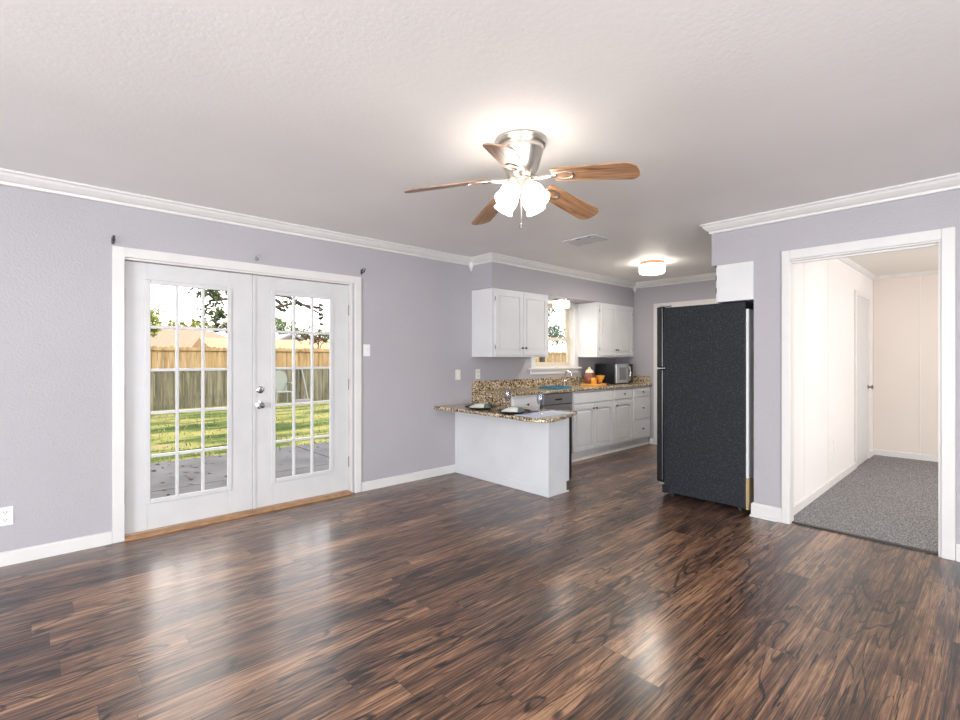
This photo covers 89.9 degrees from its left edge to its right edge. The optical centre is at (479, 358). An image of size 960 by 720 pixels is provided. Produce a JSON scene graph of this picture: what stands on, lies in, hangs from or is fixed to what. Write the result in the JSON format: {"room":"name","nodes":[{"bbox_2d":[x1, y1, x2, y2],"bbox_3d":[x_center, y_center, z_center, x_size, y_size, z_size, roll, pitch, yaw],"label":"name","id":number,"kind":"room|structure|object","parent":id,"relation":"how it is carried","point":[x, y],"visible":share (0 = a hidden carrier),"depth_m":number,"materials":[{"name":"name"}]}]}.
{"room":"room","nodes":[
{"label":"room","id":0,"kind":"room"},
{"bbox_2d":[0,185,614,551],"bbox_3d":[-1.639,0.065,4.301,10.420,2.450,0.130,0,0,-43],"label":"wall","id":1,"kind":"structure","parent":0,"point":[56,250],"depth_m":3.31,"materials":[{"name":"purple paint"}]},
{"bbox_2d":[0,506,12,525],"bbox_3d":[-2.954,0.984,2.994,0.072,0.115,0.008,0,0,-43],"label":"power outlet","id":2,"kind":"object","parent":1,"relation":"attached to","point":[6,513],"visible":1,"depth_m":3.00,"materials":[{"name":"white plastic"}]},
{"bbox_2d":[2,510,8,514],"bbox_3d":[-2.952,0.960,2.993,0.030,0.030,0.002,0,0,-43],"label":"socket","id":3,"kind":"object","parent":2,"relation":"attached to","point":[4,512],"depth_m":2.99,"materials":[{"name":"plastic"}]},
{"bbox_2d":[2,517,8,522],"bbox_3d":[-2.952,1.008,2.993,0.030,0.030,0.002,0,0,-43],"label":"socket","id":4,"kind":"object","parent":2,"relation":"attached to","point":[4,519],"depth_m":2.99,"materials":[{"name":"plastic"}]},
{"bbox_2d":[111,235,114,243],"bbox_3d":[-2.539,-0.826,3.334,0.018,0.059,0.072,0,0,-43],"label":"curtain bracket","id":5,"kind":"object","parent":1,"relation":"attached to","point":[113,237],"visible":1,"depth_m":3.35,"materials":[{"name":"metal"}]},
{"bbox_2d":[125,261,251,535],"bbox_3d":[-2.238,0.284,3.738,0.875,1.965,0.054,0,0,-43],"label":"door","id":6,"kind":"structure","parent":1,"relation":"in","point":[142,514],"depth_m":3.67,"materials":[{"name":"white paint"}]},
{"bbox_2d":[0,464,454,566],"bbox_3d":[-2.814,1.247,3.118,6.890,0.086,0.016,0,0,-43],"label":"baseboard","id":7,"kind":"structure","parent":1,"relation":"attached to","point":[36,552],"depth_m":3.24,"materials":[{"name":"white paint"}]},
{"bbox_2d":[112,246,360,543],"bbox_3d":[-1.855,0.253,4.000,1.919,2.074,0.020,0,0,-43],"label":"trim","id":8,"kind":"structure","parent":1,"relation":"attached to","point":[119,253],"depth_m":3.39,"materials":[{"name":"white paint"}]},
{"bbox_2d":[252,275,348,509],"bbox_3d":[-1.572,0.284,4.315,0.884,1.965,0.108,0,0,-43],"label":"door","id":9,"kind":"structure","parent":1,"relation":"in","point":[268,490],"depth_m":4.26,"materials":[{"name":"white paint"}]},
{"bbox_2d":[363,344,369,355],"bbox_3d":[-1.102,-0.078,4.695,0.072,0.115,0.018,0,0,-43],"label":"light switch","id":10,"kind":"object","parent":1,"relation":"attached to","point":[366,347],"visible":1,"depth_m":4.69,"materials":[{"name":"white plastic"}]},
{"bbox_2d":[455,370,459,379],"bbox_3d":[-0.247,0.188,5.483,0.072,0.115,0.018,0,0,-43],"label":"light switch","id":11,"kind":"object","parent":1,"relation":"attached to","point":[457,372],"visible":1,"depth_m":5.48,"materials":[{"name":"beige plastic"}]},
{"bbox_2d":[469,262,473,270],"bbox_3d":[-0.101,-1.075,5.606,0.072,0.130,0.072,0,0,-43],"label":"trim","id":12,"kind":"structure","parent":1,"relation":"attached to","point":[471,266],"depth_m":5.58,"materials":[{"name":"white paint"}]},
{"bbox_2d":[475,369,479,378],"bbox_3d":[-0.025,0.187,5.695,0.072,0.115,0.008,0,0,-43],"label":"power outlet","id":13,"kind":"object","parent":1,"relation":"attached to","point":[477,371],"visible":1,"depth_m":5.69,"materials":[{"name":"beige plastic"}]},
{"bbox_2d":[0,168,959,288],"bbox_3d":[0.678,-1.118,1.787,10.220,0.084,6.708,0,0,-43],"label":"trim","id":14,"kind":"structure","parent":1,"relation":"attached to","point":[12,178],"depth_m":3.73,"materials":[{"name":"white paint"}]},
{"bbox_2d":[472,288,547,356],"bbox_3d":[0.398,-0.404,5.825,0.989,0.777,0.388,0,0,-43],"label":"upper cabinet","id":15,"kind":"object","parent":1,"relation":"attached to","point":[505,323],"visible":1,"depth_m":5.59,"materials":[{"name":"white paint"}]},
{"bbox_2d":[472,376,583,390],"bbox_3d":[1.040,0.323,6.666,3.070,0.110,0.021,0,0,-43],"label":"backsplash","id":16,"kind":"structure","parent":1,"relation":"attached to","point":[535,382],"depth_m":6.20,"materials":[{"name":"brown stone"}]},
{"bbox_2d":[528,300,581,374],"bbox_3d":[1.017,-0.290,6.712,1.125,1.010,0.185,0,0,-43],"label":"window","id":17,"kind":"structure","parent":1,"relation":"in","point":[571,314],"depth_m":6.97,"materials":[{"name":"white paint"}]},
{"bbox_2d":[578,302,633,356],"bbox_3d":[1.915,-0.404,7.224,0.990,0.777,0.388,0,0,-43],"label":"upper cabinet","id":18,"kind":"object","parent":1,"relation":"attached to","point":[604,329],"visible":1,"depth_m":6.97,"materials":[{"name":"white paint"}]},
{"bbox_2d":[0,0,959,281],"bbox_3d":[1.590,-1.220,0.820,10.450,0.120,10.850,0,0,-43],"label":"ceiling","id":19,"kind":"structure","parent":0,"point":[321,114],"depth_m":2.20,"materials":[{"name":"white paint"}]},
{"bbox_2d":[404,129,639,228],"bbox_3d":[0.255,-0.922,2.591,1.154,0.473,1.189,0,0,-43],"label":"ceiling fan","id":20,"kind":"object","parent":19,"relation":"hanging from","point":[519,152],"visible":1,"depth_m":2.48,"materials":[{"name":"brown wood"}]},
{"bbox_2d":[563,234,609,245],"bbox_3d":[1.039,-1.149,4.708,0.260,0.021,0.370,0,0,-43],"label":"ceiling vent","id":21,"kind":"object","parent":19,"relation":"in","point":[593,238],"visible":1,"depth_m":4.67,"materials":[{"name":"grey metal"}]},
{"bbox_2d":[639,260,664,274],"bbox_3d":[2.076,-1.086,5.804,0.294,0.146,0.294,0,0,-43],"label":"ceiling light","id":22,"kind":"object","parent":19,"relation":"attached to","point":[649,267],"visible":1,"depth_m":5.69,"materials":[{"name":"white glass"}]},
{"bbox_2d":[0,444,959,719],"bbox_3d":[0.675,1.350,1.813,10.450,0.120,6.950,0,0,-43],"label":"floor","id":23,"kind":"structure","parent":0,"point":[615,595],"depth_m":2.44,"materials":[{"name":"brown wood"}]},
{"bbox_2d":[125,491,351,541],"bbox_3d":[-1.876,1.279,3.998,1.745,0.022,0.065,0,0,-43],"label":"threshold","id":24,"kind":"object","parent":23,"relation":"on","point":[335,495],"visible":0.88,"depth_m":3.85,"materials":[{"name":"brown wood"}]},
{"bbox_2d":[474,394,539,407],"bbox_3d":[0.320,0.852,5.574,0.483,0.877,0.652,0,0,-43],"label":"base cabinet","id":25,"kind":"object","parent":23,"relation":"on","point":[530,401],"visible":0.18,"depth_m":5.35,"materials":[{"name":"white paint"}]},
{"bbox_2d":[455,412,571,497],"bbox_3d":[0.307,0.926,5.075,0.372,0.728,1.367,0,0,-43],"label":"base cabinet","id":26,"kind":"object","parent":23,"relation":"on","point":[531,457],"visible":0.88,"depth_m":4.77,"materials":[{"name":"white paint"}]},
{"bbox_2d":[434,403,576,422],"bbox_3d":[0.306,0.541,4.942,0.818,0.033,1.562,0,0,-43],"label":"countertop","id":27,"kind":"structure","parent":26,"relation":"on","point":[492,412],"depth_m":4.69,"materials":[{"name":"brown stone"}]},
{"bbox_2d":[464,405,495,409],"bbox_3d":[0.004,0.511,4.982,0.330,0.027,0.330,0,0,-43],"label":"dinner plate","id":28,"kind":"object","parent":27,"relation":"on","point":[467,406],"visible":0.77,"depth_m":4.88,"materials":[{"name":"ceramic"}]},
{"bbox_2d":[469,403,490,407],"bbox_3d":[0.004,0.491,4.982,0.230,0.051,0.124,0,0,17],"label":"folded napkin","id":29,"kind":"object","parent":28,"relation":"on","point":[479,405],"visible":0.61,"depth_m":4.95,"materials":[{"name":"beige fabric"}]},
{"bbox_2d":[496,409,530,413],"bbox_3d":[0.322,0.511,4.608,0.330,0.027,0.330,0,0,-43],"label":"dinner plate","id":30,"kind":"object","parent":27,"relation":"on","point":[498,410],"visible":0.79,"depth_m":4.51,"materials":[{"name":"ceramic"}]},
{"bbox_2d":[502,407,525,411],"bbox_3d":[0.322,0.491,4.608,0.230,0.051,0.124,0,0,17],"label":"folded napkin","id":31,"kind":"object","parent":30,"relation":"on","point":[510,409],"visible":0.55,"depth_m":4.57,"materials":[{"name":"beige fabric"}]},
{"bbox_2d":[516,410,573,417],"bbox_3d":[0.610,0.523,4.531,0.560,0.003,0.265,0,0,-43],"label":"placemat","id":32,"kind":"object","parent":27,"relation":"on","point":[552,412],"visible":1,"depth_m":4.48,"materials":[{"name":"white fabric"}]},
{"bbox_2d":[540,392,571,409],"bbox_3d":[0.721,0.853,5.949,0.600,0.875,0.626,0,0,-43],"label":"dishwasher","id":33,"kind":"object","parent":23,"relation":"on","point":[556,401],"visible":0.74,"depth_m":5.71,"materials":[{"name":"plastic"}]},
{"bbox_2d":[571,389,612,458],"bbox_3d":[1.282,0.852,6.460,0.907,0.877,0.652,0,0,-43],"label":"base cabinet","id":34,"kind":"object","parent":23,"relation":"on","point":[592,425],"visible":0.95,"depth_m":6.21,"materials":[{"name":"white paint"}]},
{"bbox_2d":[472,376,651,406],"bbox_3d":[1.250,0.395,6.438,3.070,0.254,0.642,0,0,-43],"label":"countertop","id":35,"kind":"structure","parent":34,"relation":"on","point":[491,392],"depth_m":5.96,"materials":[{"name":"speckled brown and beige granite"}]},
{"bbox_2d":[539,385,571,388],"bbox_3d":[0.955,0.366,6.076,0.320,0.022,0.280,0,0,-43],"label":"tray","id":36,"kind":"object","parent":35,"relation":"on","point":[554,386],"visible":1,"depth_m":6.01,"materials":[{"name":"teal plastic"}]},
{"bbox_2d":[562,371,572,385],"bbox_3d":[1.199,0.273,6.601,0.128,0.211,0.208,0,0,7],"label":"kitchen faucet","id":37,"kind":"object","parent":35,"relation":"on","point":[564,381],"visible":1,"depth_m":6.62,"materials":[{"name":"silver metal"}]},
{"bbox_2d":[580,383,605,385],"bbox_3d":[1.603,0.366,6.803,0.300,0.022,0.230,0,0,-43],"label":"serving tray","id":38,"kind":"object","parent":35,"relation":"on","point":[581,383],"visible":0.8,"depth_m":6.71,"materials":[{"name":"orange ceramic"}]},
{"bbox_2d":[584,367,594,383],"bbox_3d":[1.555,0.247,6.826,0.164,0.248,0.163,0,0,-43],"label":"cookie jar","id":39,"kind":"object","parent":38,"relation":"on","point":[589,373],"visible":0.88,"depth_m":6.77,"materials":[{"name":"red ceramic"}]},
{"bbox_2d":[591,378,596,383],"bbox_3d":[1.572,0.321,6.693,0.116,0.100,0.079,0,0,-43],"label":"mug","id":40,"kind":"object","parent":38,"relation":"on","point":[593,380],"visible":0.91,"depth_m":6.67,"materials":[{"name":"orange ceramic"}]},
{"bbox_2d":[595,375,604,383],"bbox_3d":[1.708,0.309,6.841,0.132,0.125,0.131,0,0,-43],"label":"bowl","id":41,"kind":"object","parent":38,"relation":"on","point":[600,378],"visible":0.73,"depth_m":6.81,"materials":[{"name":"orange ceramic"}]},
{"bbox_2d":[595,364,632,383],"bbox_3d":[2.039,0.231,7.231,0.460,0.295,0.412,0,0,-43],"label":"microwave","id":42,"kind":"object","parent":35,"relation":"on","point":[613,373],"visible":0.94,"depth_m":7.08,"materials":[{"name":"black metal"}]},
{"bbox_2d":[572,442,648,461],"bbox_3d":[1.841,1.276,6.622,1.945,0.028,0.018,0,0,-43],"label":"trim","id":43,"kind":"structure","parent":34,"relation":"attached to","point":[644,443],"depth_m":6.53,"materials":[{"name":"white paint"}]},
{"bbox_2d":[610,387,632,449],"bbox_3d":[1.809,0.852,6.946,0.515,0.877,0.652,0,0,-43],"label":"base cabinet","id":44,"kind":"object","parent":23,"relation":"on","point":[622,399],"visible":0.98,"depth_m":6.72,"materials":[{"name":"white paint"}]},
{"bbox_2d":[630,386,649,445],"bbox_3d":[2.191,0.852,7.299,0.513,0.877,0.652,0,0,-43],"label":"base cabinet","id":45,"kind":"object","parent":23,"relation":"on","point":[641,395],"visible":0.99,"depth_m":7.06,"materials":[{"name":"white paint"}]},
{"bbox_2d":[657,301,753,510],"bbox_3d":[2.217,0.395,4.555,0.769,1.790,0.852,0,0,-43],"label":"refrigerator","id":46,"kind":"object","parent":23,"relation":"on","point":[705,387],"visible":0.87,"depth_m":4.22,"materials":[{"name":"black metal"}]},
{"bbox_2d":[792,521,937,554],"bbox_3d":[2.734,1.285,3.470,0.030,0.010,0.835,0,0,-43],"label":"threshold","id":47,"kind":"object","parent":23,"relation":"on","point":[794,522],"visible":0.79,"depth_m":3.42,"materials":[{"name":"wood"}]},
{"bbox_2d":[471,262,633,306],"bbox_3d":[1.147,-0.978,6.548,3.076,0.365,0.342,0,0,-43],"label":"wall","id":48,"kind":"structure","parent":0,"point":[487,275],"depth_m":6.05,"materials":[{"name":"purple paint"}]},
{"bbox_2d":[552,298,569,308],"bbox_3d":[1.091,-0.730,6.473,0.236,0.128,0.236,0,0,-43],"label":"ceiling light","id":49,"kind":"object","parent":48,"relation":"attached to","point":[558,303],"visible":1,"depth_m":6.38,"materials":[{"name":"white glass"}]},
{"bbox_2d":[615,279,715,443],"bbox_3d":[3.159,0.065,6.709,0.100,2.450,2.833,0,0,-43],"label":"wall","id":50,"kind":"structure","parent":0,"point":[645,299],"depth_m":7.27,"materials":[{"name":"purple paint"}]},
{"bbox_2d":[654,298,717,444],"bbox_3d":[2.927,0.237,6.874,0.018,2.105,0.940,0,0,-43],"label":"trim","id":51,"kind":"structure","parent":50,"relation":"attached to","point":[705,301],"depth_m":7.18,"materials":[{"name":"white paint"}]},
{"bbox_2d":[712,227,753,267],"bbox_3d":[3.047,-0.980,4.907,2.508,0.360,0.335,0,0,-43],"label":"wall","id":52,"kind":"structure","parent":0,"point":[735,246],"depth_m":4.05,"materials":[{"name":"purple paint"}]},
{"bbox_2d":[716,261,753,302],"bbox_3d":[2.467,-0.640,4.375,0.942,0.316,0.336,0,0,-43],"label":"upper cabinet","id":53,"kind":"object","parent":52,"relation":"attached to","point":[735,281],"visible":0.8,"depth_m":4.03,"materials":[{"name":"white paint"}]},
{"bbox_2d":[794,259,872,503],"bbox_3d":[3.849,0.102,5.194,3.898,2.375,0.090,0,0,-43],"label":"wall","id":54,"kind":"structure","parent":0,"point":[824,289],"depth_m":4.66,"materials":[{"name":"white paint"}]},
{"bbox_2d":[854,289,873,467],"bbox_3d":[4.704,0.241,5.874,0.880,2.082,0.070,0,0,-43],"label":"door","id":55,"kind":"structure","parent":54,"relation":"in","point":[862,386],"depth_m":5.83,"materials":[{"name":"white paint"}]},
{"bbox_2d":[794,449,937,514],"bbox_3d":[4.949,1.247,3.927,3.798,0.086,3.265,0,0,-43],"label":"baseboard","id":56,"kind":"structure","parent":54,"relation":"attached to","point":[802,503],"depth_m":5.21,"materials":[{"name":"white paint"}]},
{"bbox_2d":[838,257,937,279],"bbox_3d":[4.949,-1.064,3.927,3.798,0.042,3.265,0,0,-43],"label":"trim","id":57,"kind":"structure","parent":54,"relation":"attached to","point":[846,260],"depth_m":6.02,"materials":[{"name":"white paint"}]},
{"bbox_2d":[754,189,959,543],"bbox_3d":[3.585,0.065,2.540,0.090,2.450,3.875,0,0,-43],"label":"wall","id":58,"kind":"structure","parent":0,"point":[940,210],"depth_m":3.79,"materials":[{"name":"purple paint"}]},
{"bbox_2d":[749,502,959,561],"bbox_3d":[3.570,1.235,2.542,0.128,0.110,3.899,0,0,-43],"label":"baseboard","id":59,"kind":"structure","parent":58,"relation":"attached to","point":[761,511],"depth_m":3.83,"materials":[{"name":"white paint"}]},
{"bbox_2d":[782,227,955,560],"bbox_3d":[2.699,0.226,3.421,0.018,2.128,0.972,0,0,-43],"label":"trim","id":60,"kind":"structure","parent":58,"relation":"attached to","point":[947,236],"depth_m":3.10,"materials":[{"name":"white paint"}]},
{"bbox_2d":[794,455,937,551],"bbox_3d":[4.981,1.336,3.949,3.923,0.108,3.455,0,0,-43],"label":"floor","id":61,"kind":"structure","parent":0,"point":[886,498],"depth_m":4.25,"materials":[{"name":"grey carpet"}]},
{"bbox_2d":[848,246,937,275],"bbox_3d":[4.990,-1.110,3.958,3.898,0.050,3.455,0,0,-43],"label":"ceiling","id":62,"kind":"structure","parent":0,"point":[920,259],"depth_m":5.40,"materials":[{"name":"white paint"}]},
{"bbox_2d":[873,274,937,455],"bbox_3d":[6.416,0.102,5.212,0.100,2.375,3.365,0,0,-43],"label":"wall","id":63,"kind":"structure","parent":0,"point":[896,301],"depth_m":6.17,"materials":[{"name":"beige paint"}]},
{"bbox_2d":[920,276,920,452],"bbox_3d":[5.555,0.077,6.070,0.003,2.245,0.006,0,0,-43],"label":"trim","id":64,"kind":"structure","parent":63,"relation":"attached to","point":[920,276],"depth_m":6.07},
{"label":"outside","id":65,"kind":"structure","parent":0,"visible":0},
{"bbox_2d":[150,400,328,463],"bbox_3d":[-14.023,1.550,41.028,85.000,0.200,70.660,0,0,-43],"label":"ground","id":66,"kind":"structure","parent":65,"point":[155,420],"depth_m":9.93,"materials":[{"name":"green plant"}]},
{"bbox_2d":[150,308,165,338],"bbox_3d":[-15.745,-0.482,22.147,2.220,3.972,1.760,0,0,-43],"label":"tree","id":67,"kind":"object","parent":66,"relation":"on","point":[154,319],"visible":0.22,"depth_m":22.37,"materials":[{"name":"green plant"}]},
{"bbox_2d":[150,325,226,367],"bbox_3d":[-28.490,-0.490,31.234,26.450,3.880,8.650,0,0,-43],"label":"house","id":68,"kind":"structure","parent":66,"relation":"on","point":[166,337],"depth_m":34.54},
{"bbox_2d":[159,319,225,332],"bbox_3d":[-26.026,-1.102,43.992,5.897,5.216,2.423,0,0,-43],"label":"tree","id":69,"kind":"object","parent":66,"relation":"on","point":[194,323],"visible":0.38,"depth_m":43.61,"materials":[{"name":"green plant"}]},
{"bbox_2d":[150,368,328,410],"bbox_3d":[-0.969,0.868,20.967,33.000,1.165,0.156,0,0,-43],"label":"fence","id":70,"kind":"object","parent":66,"relation":"on","point":[189,381],"visible":0.05,"depth_m":14.30,"materials":[{"name":"brown wood"}]},
{"bbox_2d":[186,288,324,333],"bbox_3d":[-4.344,-1.166,10.325,3.696,5.342,2.319,0,0,-43],"label":"tree","id":71,"kind":"object","parent":66,"relation":"on","point":[214,294],"visible":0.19,"depth_m":9.34,"materials":[{"name":"green plant"}]},
{"bbox_2d":[191,338,328,374],"bbox_3d":[-9.365,0.260,24.689,8.900,2.380,3.800,0,0,-43],"label":"house","id":72,"kind":"structure","parent":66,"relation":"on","point":[213,342],"depth_m":22.93,"materials":[{"name":"brown wood"}]},
{"bbox_2d":[276,370,291,403],"bbox_3d":[-6.172,0.916,14.986,0.584,1.072,0.487,0,0,-43],"label":"garden chair","id":73,"kind":"object","parent":66,"relation":"on","point":[281,377],"visible":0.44,"depth_m":15.17,"materials":[{"name":"grey plastic"}]},
{"bbox_2d":[276,333,302,339],"bbox_3d":[-12.976,-0.030,30.745,2.600,2.960,5.200,0,0,-43],"label":"house","id":74,"kind":"structure","parent":66,"relation":"on","point":[288,336],"depth_m":29.04,"materials":[{"name":"white"}]},
{"bbox_2d":[276,315,328,340],"bbox_3d":[-13.730,-0.875,36.884,5.816,4.762,2.768,0,0,-43],"label":"tree","id":75,"kind":"object","parent":66,"relation":"on","point":[279,321],"visible":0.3,"depth_m":36.32,"materials":[{"name":"green plant"}]},
{"bbox_2d":[295,399,310,402],"bbox_3d":[-5.754,1.390,15.573,0.550,0.120,0.300,0,0,-43],"label":"planter","id":76,"kind":"object","parent":66,"relation":"on","point":[296,400],"visible":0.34,"depth_m":15.51,"materials":[{"name":"white"}]},
{"bbox_2d":[301,369,308,398],"bbox_3d":[-5.872,0.895,16.128,0.326,1.124,0.059,0,0,18],"label":"pole","id":77,"kind":"object","parent":66,"relation":"on","point":[301,369],"visible":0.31,"depth_m":16.11,"materials":[{"name":"grey plastic"}]},
{"bbox_2d":[297,331,328,366],"bbox_3d":[-7.125,0.131,21.521,1.981,2.742,0.963,0,0,-43],"label":"tree","id":78,"kind":"object","parent":66,"relation":"on","point":[306,336],"visible":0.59,"depth_m":21.36,"materials":[{"name":"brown plant"}]},
{"bbox_2d":[150,346,565,405],"bbox_3d":[-1.880,0.532,22.004,33.065,1.835,0.195,0,0,-43],"label":"picket fence","id":79,"kind":"object","parent":66,"relation":"on","point":[215,357],"visible":0.11,"depth_m":15.71,"materials":[{"name":"brown wood"}]},
{"bbox_2d":[539,309,564,361],"bbox_3d":[2.284,-1.201,19.432,3.854,5.412,3.191,0,0,-43],"label":"tree","id":80,"kind":"object","parent":66,"relation":"on","point":[555,333],"visible":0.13,"depth_m":19.35,"materials":[{"name":"green plant"}]},
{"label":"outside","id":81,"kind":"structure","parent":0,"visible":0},
{"bbox_2d":[150,442,328,499],"bbox_3d":[-0.789,1.433,7.495,12.000,0.035,3.410,0,0,-43],"label":"patio","id":82,"kind":"structure","parent":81,"point":[217,471],"depth_m":6.12,"materials":[{"name":"grey concrete"}]},
{"bbox_2d":[150,431,327,494],"bbox_3d":[-3.158,1.409,6.901,4.325,0.021,4.032,0,0,-43],"label":"fallen leaves","id":83,"kind":"object","parent":82,"relation":"on","point":[307,431],"visible":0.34,"depth_m":6.40,"materials":[{"name":"brown plant"}]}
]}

